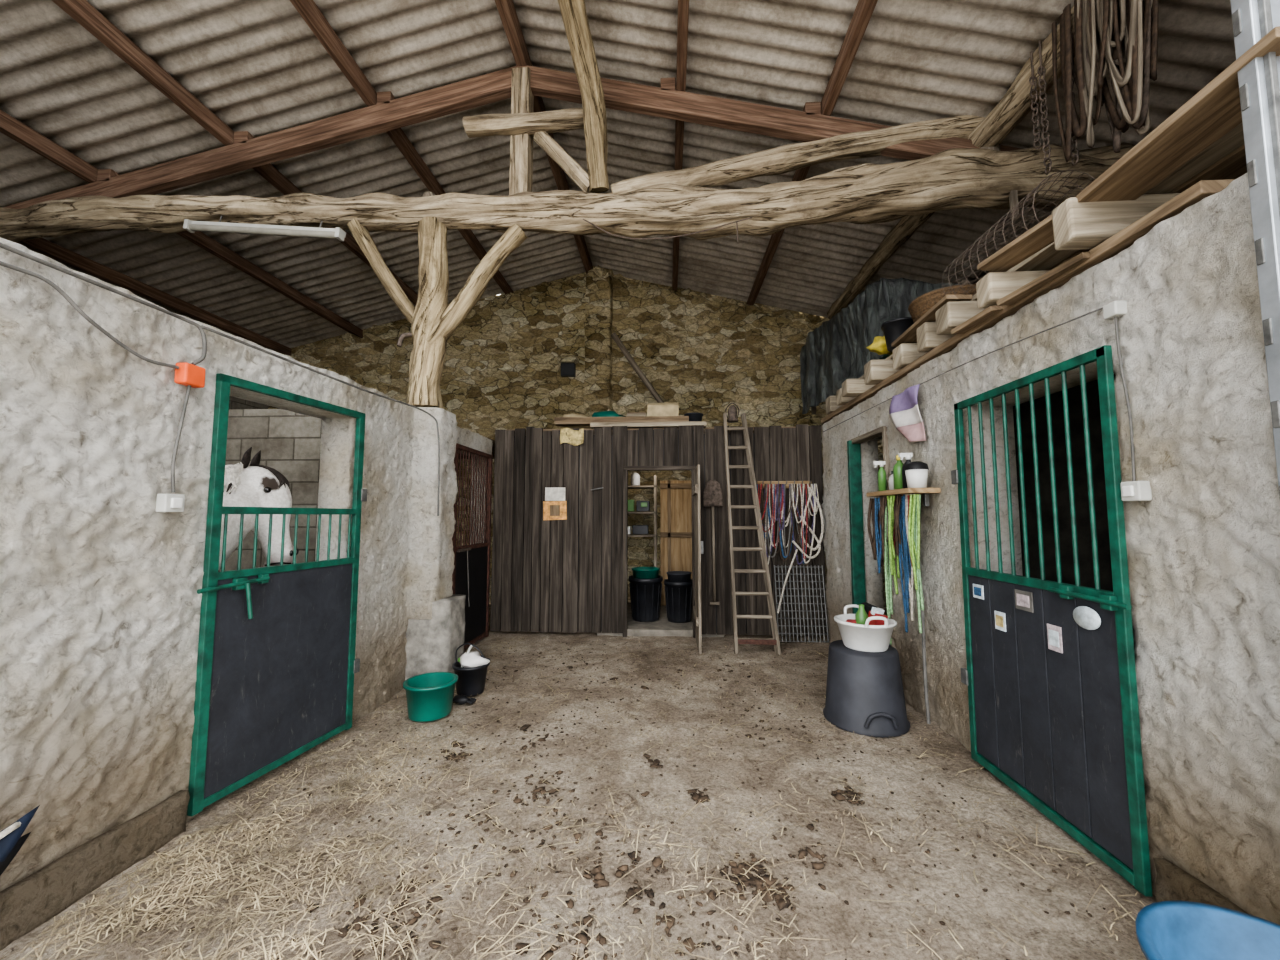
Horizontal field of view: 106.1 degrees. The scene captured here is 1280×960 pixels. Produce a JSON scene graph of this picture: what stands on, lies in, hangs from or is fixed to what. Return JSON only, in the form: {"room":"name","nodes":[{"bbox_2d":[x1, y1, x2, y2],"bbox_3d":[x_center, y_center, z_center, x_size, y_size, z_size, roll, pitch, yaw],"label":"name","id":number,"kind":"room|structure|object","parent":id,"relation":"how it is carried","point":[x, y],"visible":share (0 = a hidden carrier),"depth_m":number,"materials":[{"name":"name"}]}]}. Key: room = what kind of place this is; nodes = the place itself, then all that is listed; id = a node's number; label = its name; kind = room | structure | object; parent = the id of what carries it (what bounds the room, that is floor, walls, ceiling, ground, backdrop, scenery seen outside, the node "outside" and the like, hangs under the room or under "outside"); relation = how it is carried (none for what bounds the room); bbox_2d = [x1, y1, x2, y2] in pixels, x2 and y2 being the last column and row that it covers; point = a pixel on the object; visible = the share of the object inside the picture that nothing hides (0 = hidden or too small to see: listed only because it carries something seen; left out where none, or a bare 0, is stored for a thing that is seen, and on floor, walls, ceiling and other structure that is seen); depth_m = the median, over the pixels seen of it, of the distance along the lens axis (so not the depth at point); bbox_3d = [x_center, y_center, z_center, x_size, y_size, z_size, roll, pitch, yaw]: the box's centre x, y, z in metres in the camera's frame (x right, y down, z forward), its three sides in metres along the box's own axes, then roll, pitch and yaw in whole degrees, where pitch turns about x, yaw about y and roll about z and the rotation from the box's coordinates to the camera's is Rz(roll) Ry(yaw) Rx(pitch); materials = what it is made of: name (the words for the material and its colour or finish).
{"room":"farm building","nodes":[
{"label":"farm building","id":0,"kind":"room"},
{"bbox_2d":[28,248,269,409],"bbox_3d":[-7.035,-0.488,4.863,0.200,4.700,8.000,0,-4,3],"label":"wall","id":1,"kind":"structure","parent":0,"point":[234,403],"depth_m":7.84,"materials":[{"name":"concrete"}]},
{"bbox_2d":[0,238,492,890],"bbox_3d":[-2.206,0.511,3.419,0.309,2.491,5.536,0,-4,5],"label":"wall","id":2,"kind":"structure","parent":0,"point":[100,602],"depth_m":2.05,"materials":[{"name":"paint"}]},
{"bbox_2d":[0,805,39,874],"bbox_3d":[-2.140,1.334,1.486,0.095,0.403,0.431,0,-4,3],"label":"bag","id":3,"kind":"object","parent":2,"relation":"hanging from","point":[12,840],"visible":1,"depth_m":1.62,"materials":[{"name":"blue fabric"}]},
{"bbox_2d":[0,790,189,950],"bbox_3d":[-2.224,1.512,1.437,0.052,0.198,1.730,0,-4,3],"label":"plinth","id":4,"kind":"object","parent":2,"relation":"attached to","point":[34,900],"visible":1,"depth_m":1.90,"materials":[{"name":"concrete"}]},
{"bbox_2d":[156,494,184,511],"bbox_3d":[-2.189,0.108,2.248,0.061,0.085,0.090,0,-4,3],"label":"light switch","id":5,"kind":"object","parent":2,"relation":"attached to","point":[164,502],"visible":1,"depth_m":2.22,"materials":[{"name":"beige plastic"}]},
{"bbox_2d":[174,363,205,387],"bbox_3d":[-2.182,-0.507,2.334,0.060,0.100,0.100,0,-4,3],"label":"junction box","id":6,"kind":"object","parent":2,"relation":"attached to","point":[187,374],"visible":1,"depth_m":2.31,"materials":[{"name":"orange plastic"}]},
{"bbox_2d":[0,242,439,515],"bbox_3d":[-2.073,-0.268,2.781,0.132,0.951,3.063,-1,-4,9],"label":"cable","id":7,"kind":"object","parent":2,"relation":"attached to","point":[76,307],"visible":1,"depth_m":2.23,"materials":[{"name":"plastic"}]},
{"bbox_2d":[187,373,366,815],"bbox_3d":[-2.085,0.577,2.907,0.104,2.202,1.110,-1,-4,9],"label":"door","id":8,"kind":"structure","parent":2,"relation":"in","point":[277,665],"depth_m":2.74,"materials":[{"name":"green paint"}]},
{"bbox_2d":[452,443,492,648],"bbox_3d":[-1.924,0.772,5.543,0.084,2.258,1.030,0,-4,3],"label":"door","id":9,"kind":"structure","parent":2,"relation":"in","point":[471,573],"depth_m":5.59,"materials":[{"name":"metal"}]},
{"bbox_2d":[218,409,321,571],"bbox_3d":[-4.620,0.598,4.441,4.600,2.470,0.180,0,-4,3],"label":"wall","id":10,"kind":"structure","parent":0,"point":[289,442],"depth_m":4.33,"materials":[{"name":"concrete"}]},
{"bbox_2d":[405,407,465,679],"bbox_3d":[-1.950,0.594,4.456,0.615,2.480,0.464,0,-4,3],"label":"wall pillar","id":11,"kind":"structure","parent":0,"point":[435,615],"depth_m":4.29,"materials":[{"name":"paint"}]},
{"bbox_2d":[347,217,526,408],"bbox_3d":[-1.925,-1.572,4.528,1.722,1.857,0.379,0,-4,3],"label":"post","id":12,"kind":"object","parent":11,"relation":"on","point":[433,321],"visible":0.98,"depth_m":4.44,"materials":[{"name":"beige wood"}]},
{"bbox_2d":[268,266,885,607],"bbox_3d":[-0.374,-0.888,8.376,12.900,6.022,0.608,0,-4,3],"label":"wall","id":13,"kind":"structure","parent":0,"point":[705,353],"depth_m":8.42,"materials":[{"name":"brown stone"}]},
{"bbox_2d":[557,357,577,376],"bbox_3d":[-1.252,-1.951,8.334,0.340,0.295,0.180,0,-4,3],"label":"niche","id":14,"kind":"object","parent":13,"relation":"in","point":[568,367],"depth_m":8.32,"materials":[{"name":"black"}]},
{"bbox_2d":[0,603,1155,959],"bbox_3d":[-0.598,1.823,4.268,12.900,0.031,8.100,0,-4,3],"label":"floor","id":15,"kind":"structure","parent":0,"point":[1076,935],"depth_m":2.27,"materials":[{"name":"beige soil"}]},
{"bbox_2d":[219,447,298,568],"bbox_3d":[-2.871,0.695,2.247,0.802,1.976,2.405,0,-4,5],"label":"horse","id":16,"kind":"object","parent":15,"relation":"on","point":[254,485],"visible":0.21,"depth_m":3.21},
{"bbox_2d":[403,672,457,721],"bbox_3d":[-1.586,1.644,3.645,0.384,0.250,0.384,0,-4,3],"label":"bucket","id":17,"kind":"object","parent":15,"relation":"on","point":[429,696],"visible":1,"depth_m":3.53,"materials":[{"name":"plastic"}]},
{"bbox_2d":[453,695,476,704],"bbox_3d":[-1.413,1.757,3.849,0.184,0.064,0.094,0,-4,3],"label":"glove","id":18,"kind":"object","parent":15,"relation":"on","point":[461,699],"visible":0.99,"depth_m":3.83,"materials":[{"name":"black rubber"}]},
{"bbox_2d":[452,643,489,696],"bbox_3d":[-1.430,1.594,4.102,0.324,0.418,0.304,0,-4,3],"label":"bucket","id":19,"kind":"object","parent":15,"relation":"on","point":[471,667],"visible":0.98,"depth_m":4.01,"materials":[{"name":"black plastic"}]},
{"bbox_2d":[0,635,1144,959],"bbox_3d":[0.003,1.743,3.427,4.290,0.024,5.097,0,-4,3],"label":"litter","id":20,"kind":"object","parent":15,"relation":"on","point":[167,855],"visible":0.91,"depth_m":1.98,"materials":[{"name":"beige plant"}]},
{"bbox_2d":[144,642,1105,959],"bbox_3d":[-0.005,1.748,3.387,3.808,0.035,4.620,0,-4,3],"label":"debris","id":21,"kind":"object","parent":15,"relation":"on","point":[748,879],"visible":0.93,"depth_m":2.01,"materials":[{"name":"brown soil"}]},
{"bbox_2d":[490,424,826,635],"bbox_3d":[0.192,0.606,6.108,4.196,2.623,0.086,0,-4,3],"label":"planks","id":22,"kind":"object","parent":15,"relation":"on","point":[564,576],"visible":0.88,"depth_m":6.10,"materials":[{"name":"brown wood"}]},
{"bbox_2d":[543,501,566,519],"bbox_3d":[-1.087,0.390,6.149,0.307,0.249,0.010,0,-4,3],"label":"poster","id":23,"kind":"object","parent":22,"relation":"attached to","point":[552,510],"visible":1,"depth_m":6.15,"materials":[{"name":"orange paper"}]},
{"bbox_2d":[545,487,564,500],"bbox_3d":[-1.087,0.181,6.168,0.260,0.170,0.006,0,-4,3],"label":"poster","id":24,"kind":"object","parent":22,"relation":"attached to","point":[551,493],"visible":1,"depth_m":6.17,"materials":[{"name":"white paper"}]},
{"bbox_2d":[560,428,583,445],"bbox_3d":[-0.878,-0.559,6.200,0.301,0.240,0.044,0,-4,3],"label":"scrap","id":25,"kind":"object","parent":22,"relation":"attached to","point":[576,437],"visible":1,"depth_m":6.20,"materials":[{"name":"beige paper"}]},
{"bbox_2d":[623,466,695,637],"bbox_3d":[0.251,0.889,6.086,0.925,2.135,0.100,0,-4,3],"label":"door frame","id":26,"kind":"structure","parent":22,"relation":"attached to","point":[626,469],"depth_m":6.08,"materials":[{"name":"brown wood"}]},
{"bbox_2d":[692,465,703,653],"bbox_3d":[0.678,0.883,5.630,0.090,2.060,0.718,0,-4,3],"label":"room door","id":27,"kind":"structure","parent":26,"relation":"attached to","point":[698,544],"depth_m":5.35,"materials":[{"name":"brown wood"}]},
{"bbox_2d":[704,480,722,604],"bbox_3d":[0.908,0.766,5.972,0.232,1.536,0.113,0,-4,3],"label":"shovel","id":28,"kind":"object","parent":22,"relation":"hanging from","point":[712,491],"visible":1,"depth_m":5.97,"materials":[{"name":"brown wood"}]},
{"bbox_2d":[757,481,810,487],"bbox_3d":[1.795,0.054,5.948,0.660,0.090,0.132,0,-4,3],"label":"rack","id":29,"kind":"object","parent":22,"relation":"attached to","point":[787,483],"visible":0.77,"depth_m":5.98,"materials":[{"name":"brown wood"}]},
{"bbox_2d":[756,484,823,612],"bbox_3d":[1.807,0.816,5.798,0.830,1.545,0.106,0,-4,3],"label":"halter","id":30,"kind":"object","parent":29,"relation":"hanging from","point":[777,501],"visible":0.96,"depth_m":5.82,"materials":[{"name":"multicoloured fabric"}]},
{"bbox_2d":[723,413,780,654],"bbox_3d":[1.287,0.532,5.636,0.516,2.794,0.682,0,-4,3],"label":"wooden ladder","id":31,"kind":"object","parent":15,"relation":"on","point":[775,641],"visible":1,"depth_m":5.55,"materials":[{"name":"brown wood"}]},
{"bbox_2d":[774,565,828,642],"bbox_3d":[1.926,1.474,5.760,0.590,0.883,0.165,0,-4,3],"label":"metal grate","id":32,"kind":"object","parent":15,"relation":"on","point":[778,566],"visible":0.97,"depth_m":5.75,"materials":[{"name":"grey metal"}]},
{"bbox_2d":[823,640,909,736],"bbox_3d":[1.653,1.499,3.544,0.580,0.520,0.589,0,-4,3],"label":"tub","id":33,"kind":"object","parent":15,"relation":"on","point":[865,692],"visible":0.85,"depth_m":3.34,"materials":[{"name":"grey plastic"}]},
{"bbox_2d":[834,602,896,651],"bbox_3d":[1.673,1.080,3.579,0.424,0.317,0.424,4,-6,-41],"label":"white washtub","id":34,"kind":"object","parent":33,"relation":"on","point":[869,629],"visible":1,"depth_m":3.46,"materials":[{"name":"plastic"}]},
{"bbox_2d":[1135,901,1279,959],"bbox_3d":[1.605,1.412,1.148,0.572,0.340,0.572,0,-4,3],"label":"tub","id":35,"kind":"object","parent":15,"relation":"on","point":[1165,930],"visible":1,"depth_m":1.38,"materials":[{"name":"plastic"}]},
{"bbox_2d":[1230,0,1279,495],"bbox_3d":[1.925,-0.495,1.425,0.095,4.200,0.065,0,-4,3],"label":"post","id":36,"kind":"object","parent":15,"relation":"on","point":[1259,80],"visible":1,"depth_m":1.46,"materials":[{"name":"metal"}]},
{"bbox_2d":[0,0,1235,347],"bbox_3d":[-0.613,-3.319,4.753,13.199,1.732,8.102,0,-4,3],"label":"roof","id":37,"kind":"structure","parent":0,"point":[258,66],"depth_m":4.51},
{"bbox_2d":[0,143,1135,242],"bbox_3d":[-0.629,-2.562,4.532,12.560,0.641,0.502,0,-4,4],"label":"tie beam","id":38,"kind":"structure","parent":37,"relation":"attached to","point":[954,178],"depth_m":4.33,"materials":[{"name":"brown wood"}]},
{"bbox_2d":[183,216,345,241],"bbox_3d":[-3.497,-2.363,4.491,1.521,0.309,0.107,0,-4,3],"label":"lamp","id":39,"kind":"object","parent":38,"relation":"hanging from","point":[338,233],"visible":1,"depth_m":4.46,"materials":[{"name":"beige plastic"}]},
{"bbox_2d":[4,0,1022,208],"bbox_3d":[-0.717,-3.141,4.315,11.745,1.677,1.202,0,-4,3],"label":"roof truss","id":40,"kind":"object","parent":38,"relation":"on","point":[825,138],"depth_m":4.46,"materials":[{"name":"brown wood"}]},
{"bbox_2d":[0,0,1006,355],"bbox_3d":[-0.567,-3.237,4.745,12.535,1.736,7.900,0,-4,3],"label":"purlins","id":41,"kind":"structure","parent":40,"relation":"on","point":[81,11],"depth_m":4.61,"materials":[{"name":"brown wood"}]},
{"bbox_2d":[397,217,751,346],"bbox_3d":[-0.596,-1.775,4.298,3.171,1.150,0.103,0,-4,3],"label":"hanging wire","id":42,"kind":"object","parent":38,"relation":"hanging from","point":[402,336],"visible":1,"depth_m":4.27,"materials":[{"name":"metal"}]},
{"bbox_2d":[1009,190,1018,219],"bbox_3d":[3.234,-2.376,4.159,0.050,0.250,0.030,0,-4,3],"label":"hook","id":43,"kind":"object","parent":38,"relation":"hanging from","point":[1013,196],"visible":0.86,"depth_m":4.15,"materials":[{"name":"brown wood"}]},
{"bbox_2d":[1029,0,1158,174],"bbox_3d":[2.938,-2.622,3.123,0.300,1.204,0.893,0,-4,3],"label":"ropes","id":44,"kind":"object","parent":37,"relation":"hanging from","point":[1125,44],"visible":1,"depth_m":2.99,"materials":[{"name":"beige fabric"}]},
{"bbox_2d":[459,416,795,458],"bbox_3d":[-2.136,-0.586,7.309,9.000,0.310,1.980,0,-4,3],"label":"floor","id":45,"kind":"structure","parent":0,"point":[633,422],"depth_m":6.22,"materials":[{"name":"beige wood"}]},
{"bbox_2d":[559,413,591,428],"bbox_3d":[-0.885,-0.780,6.643,0.565,0.270,0.370,0,-4,3],"label":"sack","id":46,"kind":"object","parent":45,"relation":"on","point":[570,414],"visible":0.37,"depth_m":6.56,"materials":[{"name":"fabric"}]},
{"bbox_2d":[592,411,626,416],"bbox_3d":[-0.415,-0.832,6.546,0.472,0.215,0.236,0,-4,3],"label":"sack","id":47,"kind":"object","parent":45,"relation":"on","point":[603,413],"visible":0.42,"depth_m":6.47,"materials":[{"name":"teal fabric"}]},
{"bbox_2d":[627,412,645,416],"bbox_3d":[-0.045,-0.801,6.585,0.260,0.220,0.212,0,-4,3],"label":"crate","id":48,"kind":"object","parent":45,"relation":"on","point":[629,414],"visible":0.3,"depth_m":6.49,"materials":[{"name":"brown wood"}]},
{"bbox_2d":[611,332,663,402],"bbox_3d":[0.206,-1.545,7.912,1.408,1.885,0.193,-1,-4,14],"label":"plank","id":49,"kind":"object","parent":45,"relation":"on","point":[614,336],"visible":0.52,"depth_m":7.98,"materials":[{"name":"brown wood"}]},
{"bbox_2d":[647,402,678,415],"bbox_3d":[0.314,-0.865,6.573,0.420,0.366,0.306,0,-4,3],"label":"cardboard box","id":50,"kind":"object","parent":45,"relation":"on","point":[653,409],"visible":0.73,"depth_m":6.43,"materials":[{"name":"beige cardboard"}]},
{"bbox_2d":[684,412,702,420],"bbox_3d":[0.736,-0.780,6.595,0.260,0.240,0.260,0,-4,3],"label":"bucket","id":51,"kind":"object","parent":45,"relation":"on","point":[694,416],"visible":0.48,"depth_m":6.50,"materials":[{"name":"black plastic"}]},
{"bbox_2d":[725,403,738,422],"bbox_3d":[1.181,-0.867,6.144,0.137,0.246,0.140,-4,-6,43],"label":"lantern","id":52,"kind":"object","parent":45,"relation":"on","point":[732,411],"visible":0.98,"depth_m":6.11,"materials":[{"name":"metal"}]},
{"bbox_2d":[597,602,724,636],"bbox_3d":[0.309,1.995,6.965,1.600,0.100,1.900,0,-4,3],"label":"step","id":53,"kind":"structure","parent":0,"point":[662,627],"depth_m":6.09,"materials":[{"name":"concrete"}]},
{"bbox_2d":[628,475,656,566],"bbox_3d":[-0.092,0.960,7.467,0.710,2.040,0.400,0,-4,3],"label":"shelf unit","id":54,"kind":"object","parent":53,"relation":"on","point":[654,486],"visible":0.41,"depth_m":7.29,"materials":[{"name":"grey wood"}]},
{"bbox_2d":[628,473,649,533],"bbox_3d":[-0.076,0.362,7.450,0.450,0.950,0.240,0,-4,3],"label":"storage boxes","id":55,"kind":"object","parent":54,"relation":"on","point":[641,506],"visible":0.73,"depth_m":7.34,"materials":[{"name":"black plastic"}]},
{"bbox_2d":[629,567,662,621],"bbox_3d":[0.079,1.573,6.658,0.478,0.696,0.478,0,-4,3],"label":"dustbin","id":56,"kind":"object","parent":53,"relation":"on","point":[645,583],"visible":1,"depth_m":6.50,"materials":[{"name":"black plastic"}]},
{"bbox_2d":[660,480,691,605],"bbox_3d":[0.585,0.995,7.661,0.520,1.980,0.080,0,-4,3],"label":"pine door","id":57,"kind":"structure","parent":53,"relation":"on","point":[675,495],"depth_m":7.66,"materials":[{"name":"brown wood"}]},
{"bbox_2d":[664,571,691,622],"bbox_3d":[0.535,1.591,6.580,0.416,0.648,0.416,0,-4,3],"label":"dustbin","id":58,"kind":"object","parent":53,"relation":"on","point":[678,585],"visible":0.97,"depth_m":6.43,"materials":[{"name":"black plastic"}]},
{"bbox_2d":[827,0,1118,319],"bbox_3d":[3.134,-3.013,4.762,0.382,0.314,6.809,0,-4,3],"label":"beam","id":59,"kind":"structure","parent":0,"point":[1015,104],"depth_m":4.04,"materials":[{"name":"brown wood"}]},
{"bbox_2d":[821,173,1279,924],"bbox_3d":[2.236,0.438,3.444,0.285,2.641,4.980,0,-4,3],"label":"wall","id":60,"kind":"structure","parent":0,"point":[1203,555],"depth_m":1.84,"materials":[{"name":"paint"}]},
{"bbox_2d":[847,426,896,649],"bbox_3d":[2.202,0.693,4.539,0.130,2.295,0.795,0,-4,3],"label":"door frame","id":61,"kind":"structure","parent":60,"relation":"attached to","point":[853,445],"depth_m":4.89,"materials":[{"name":"green paint"}]},
{"bbox_2d":[867,488,940,505],"bbox_3d":[2.018,0.145,3.730,0.220,0.128,0.720,0,-4,3],"label":"wall shelf","id":62,"kind":"object","parent":60,"relation":"attached to","point":[925,491],"visible":0.77,"depth_m":3.47,"materials":[{"name":"brown wood"}]},
{"bbox_2d":[873,461,886,490],"bbox_3d":[1.974,-0.030,3.956,0.097,0.250,0.064,0,-4,3],"label":"spray bottle","id":63,"kind":"object","parent":62,"relation":"on","point":[882,481],"visible":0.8,"depth_m":3.94,"materials":[{"name":"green plastic"}]},
{"bbox_2d":[888,471,893,489],"bbox_3d":[2.023,0.006,3.830,0.080,0.160,0.080,0,-4,3],"label":"plastic jar","id":64,"kind":"object","parent":62,"relation":"on","point":[890,480],"visible":0.27,"depth_m":3.81,"materials":[{"name":"white plastic"}]},
{"bbox_2d":[893,455,902,489],"bbox_3d":[2.006,-0.058,3.715,0.090,0.270,0.090,0,-4,3],"label":"spray bottle","id":65,"kind":"object","parent":62,"relation":"on","point":[897,469],"visible":0.58,"depth_m":3.69,"materials":[{"name":"green plastic"}]},
{"bbox_2d":[867,494,930,723],"bbox_3d":[1.979,0.922,3.687,0.143,1.613,0.772,0,-4,3],"label":"ropes","id":66,"kind":"object","parent":62,"relation":"hanging from","point":[888,512],"visible":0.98,"depth_m":3.65,"materials":[{"name":"fabric"}]},
{"bbox_2d":[898,453,912,487],"bbox_3d":[1.999,-0.067,3.596,0.110,0.270,0.090,0,-4,3],"label":"spray bottle","id":67,"kind":"object","parent":62,"relation":"on","point":[907,456],"visible":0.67,"depth_m":3.59,"materials":[{"name":"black plastic"}]},
{"bbox_2d":[904,461,928,487],"bbox_3d":[1.992,-0.037,3.463,0.156,0.190,0.156,0,-4,3],"label":"bucket","id":68,"kind":"object","parent":62,"relation":"on","point":[916,472],"visible":0.88,"depth_m":3.41,"materials":[{"name":"white plastic"}]},
{"bbox_2d":[889,384,925,441],"bbox_3d":[2.077,-0.491,3.754,0.054,0.441,0.441,0,-4,3],"label":"pennant","id":69,"kind":"object","parent":60,"relation":"attached to","point":[904,413],"visible":1,"depth_m":3.71,"materials":[{"name":"purple fabric"}]},
{"bbox_2d":[823,307,1135,480],"bbox_3d":[2.121,-0.292,3.894,0.019,0.884,3.846,0,-4,3],"label":"cable conduit","id":70,"kind":"object","parent":60,"relation":"attached to","point":[1115,318],"visible":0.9,"depth_m":2.02,"materials":[{"name":"grey plastic"}]},
{"bbox_2d":[825,193,1179,413],"bbox_3d":[3.855,-1.024,3.859,3.717,0.203,3.766,0,-4,3],"label":"loft joists","id":71,"kind":"object","parent":60,"relation":"on","point":[1077,225],"visible":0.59,"depth_m":2.70,"materials":[{"name":"beige wood"}]},
{"bbox_2d":[835,26,1279,395],"bbox_3d":[3.811,-1.148,3.634,3.627,0.082,4.766,0,-4,3],"label":"wooden planks","id":72,"kind":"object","parent":71,"relation":"on","point":[1203,139],"depth_m":1.92,"materials":[{"name":"brown wood"}]},
{"bbox_2d":[866,336,892,354],"bbox_3d":[2.298,-1.265,4.480,0.289,0.193,0.302,2,-5,-28],"label":"bag","id":73,"kind":"object","parent":72,"relation":"on","point":[879,346],"visible":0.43,"depth_m":4.45,"materials":[{"name":"plastic"}]},
{"bbox_2d":[800,278,966,413],"bbox_3d":[2.538,-1.538,5.779,0.917,1.031,2.248,2,-5,-26],"label":"plastic sheeting","id":74,"kind":"object","parent":72,"relation":"on","point":[835,352],"visible":0.66,"depth_m":5.46,"materials":[{"name":"black plastic"}]},
{"bbox_2d":[881,317,913,351],"bbox_3d":[2.258,-1.251,4.182,0.284,0.220,0.284,0,-4,3],"label":"bucket","id":75,"kind":"object","parent":72,"relation":"on","point":[893,328],"visible":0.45,"depth_m":4.11,"materials":[{"name":"plastic"}]},
{"bbox_2d":[908,284,976,322],"bbox_3d":[2.382,-1.286,3.725,0.530,0.220,0.526,0,-4,3],"label":"wicker basket","id":76,"kind":"object","parent":72,"relation":"on","point":[918,307],"visible":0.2,"depth_m":3.60,"materials":[{"name":"brown wicker"}]},
{"bbox_2d":[942,170,1095,295],"bbox_3d":[2.298,-1.423,2.962,0.384,0.384,0.854,0,-4,3],"label":"roll","id":77,"kind":"object","parent":72,"relation":"on","point":[1034,190],"visible":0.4,"depth_m":2.87,"materials":[{"name":"metal"}]},
{"bbox_2d":[821,179,1234,422],"bbox_3d":[2.207,-0.898,3.857,0.329,0.066,4.300,0,-4,3],"label":"wall plate","id":78,"kind":"object","parent":60,"relation":"on","point":[1008,305],"depth_m":2.36,"materials":[{"name":"brown wood"}]},
{"bbox_2d":[951,345,1152,896],"bbox_3d":[1.997,0.566,2.494,0.070,2.202,1.180,0,-4,3],"label":"door","id":79,"kind":"structure","parent":60,"relation":"in","point":[1061,731],"depth_m":2.27,"materials":[{"name":"green paint"}]},
{"bbox_2d":[973,584,983,599],"bbox_3d":[2.022,0.667,2.877,0.009,0.080,0.090,0,-4,3],"label":"door sign","id":80,"kind":"object","parent":79,"relation":"attached to","point":[978,590],"visible":1,"depth_m":2.87,"materials":[{"name":"blue paper"}]},
{"bbox_2d":[994,610,1005,631],"bbox_3d":[2.011,0.788,2.688,0.009,0.100,0.080,0,-4,3],"label":"door sign","id":81,"kind":"object","parent":79,"relation":"attached to","point":[1000,618],"visible":1,"depth_m":2.68,"materials":[{"name":"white paper"}]},
{"bbox_2d":[1014,589,1033,612],"bbox_3d":[2.001,0.629,2.509,0.009,0.100,0.120,0,-4,3],"label":"door sign","id":82,"kind":"object","parent":79,"relation":"attached to","point":[1023,599],"visible":1,"depth_m":2.50,"materials":[{"name":"grey paper"}]},
{"bbox_2d":[1047,624,1062,652],"bbox_3d":[1.990,0.759,2.309,0.009,0.120,0.080,0,-4,3],"label":"door sign","id":83,"kind":"object","parent":79,"relation":"attached to","point":[1054,633],"visible":1,"depth_m":2.30,"materials":[{"name":"white paper"}]},
{"bbox_2d":[1073,606,1100,629],"bbox_3d":[1.976,0.611,2.130,0.006,0.100,0.140,0,-4,3],"label":"door sign","id":84,"kind":"object","parent":79,"relation":"attached to","point":[1085,617],"visible":1,"depth_m":2.13,"materials":[{"name":"white plastic"}]},
{"bbox_2d":[1103,300,1126,318],"bbox_3d":[2.012,-0.720,2.037,0.050,0.060,0.060,0,-4,3],"label":"junction box","id":85,"kind":"object","parent":60,"relation":"attached to","point":[1113,309],"visible":0.92,"depth_m":2.01,"materials":[{"name":"beige plastic"}]},
{"bbox_2d":[1120,481,1151,500],"bbox_3d":[2.000,0.045,1.945,0.061,0.080,0.080,0,-4,3],"label":"light switch","id":86,"kind":"object","parent":60,"relation":"attached to","point":[1130,490],"visible":1,"depth_m":1.92,"materials":[{"name":"beige plastic"}]},
{"bbox_2d":[1153,858,1249,914],"bbox_3d":[1.966,1.507,1.366,0.054,0.198,0.970,0,-4,3],"label":"plinth","id":87,"kind":"object","parent":60,"relation":"attached to","point":[1173,883],"visible":0.33,"depth_m":1.75,"materials":[{"name":"concrete"}]},
{"bbox_2d":[1013,374,1135,658],"bbox_3d":[4.059,0.462,3.497,3.200,2.600,0.150,0,-4,3],"label":"wall","id":88,"kind":"structure","parent":0,"point":[1085,554],"depth_m":3.51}
]}

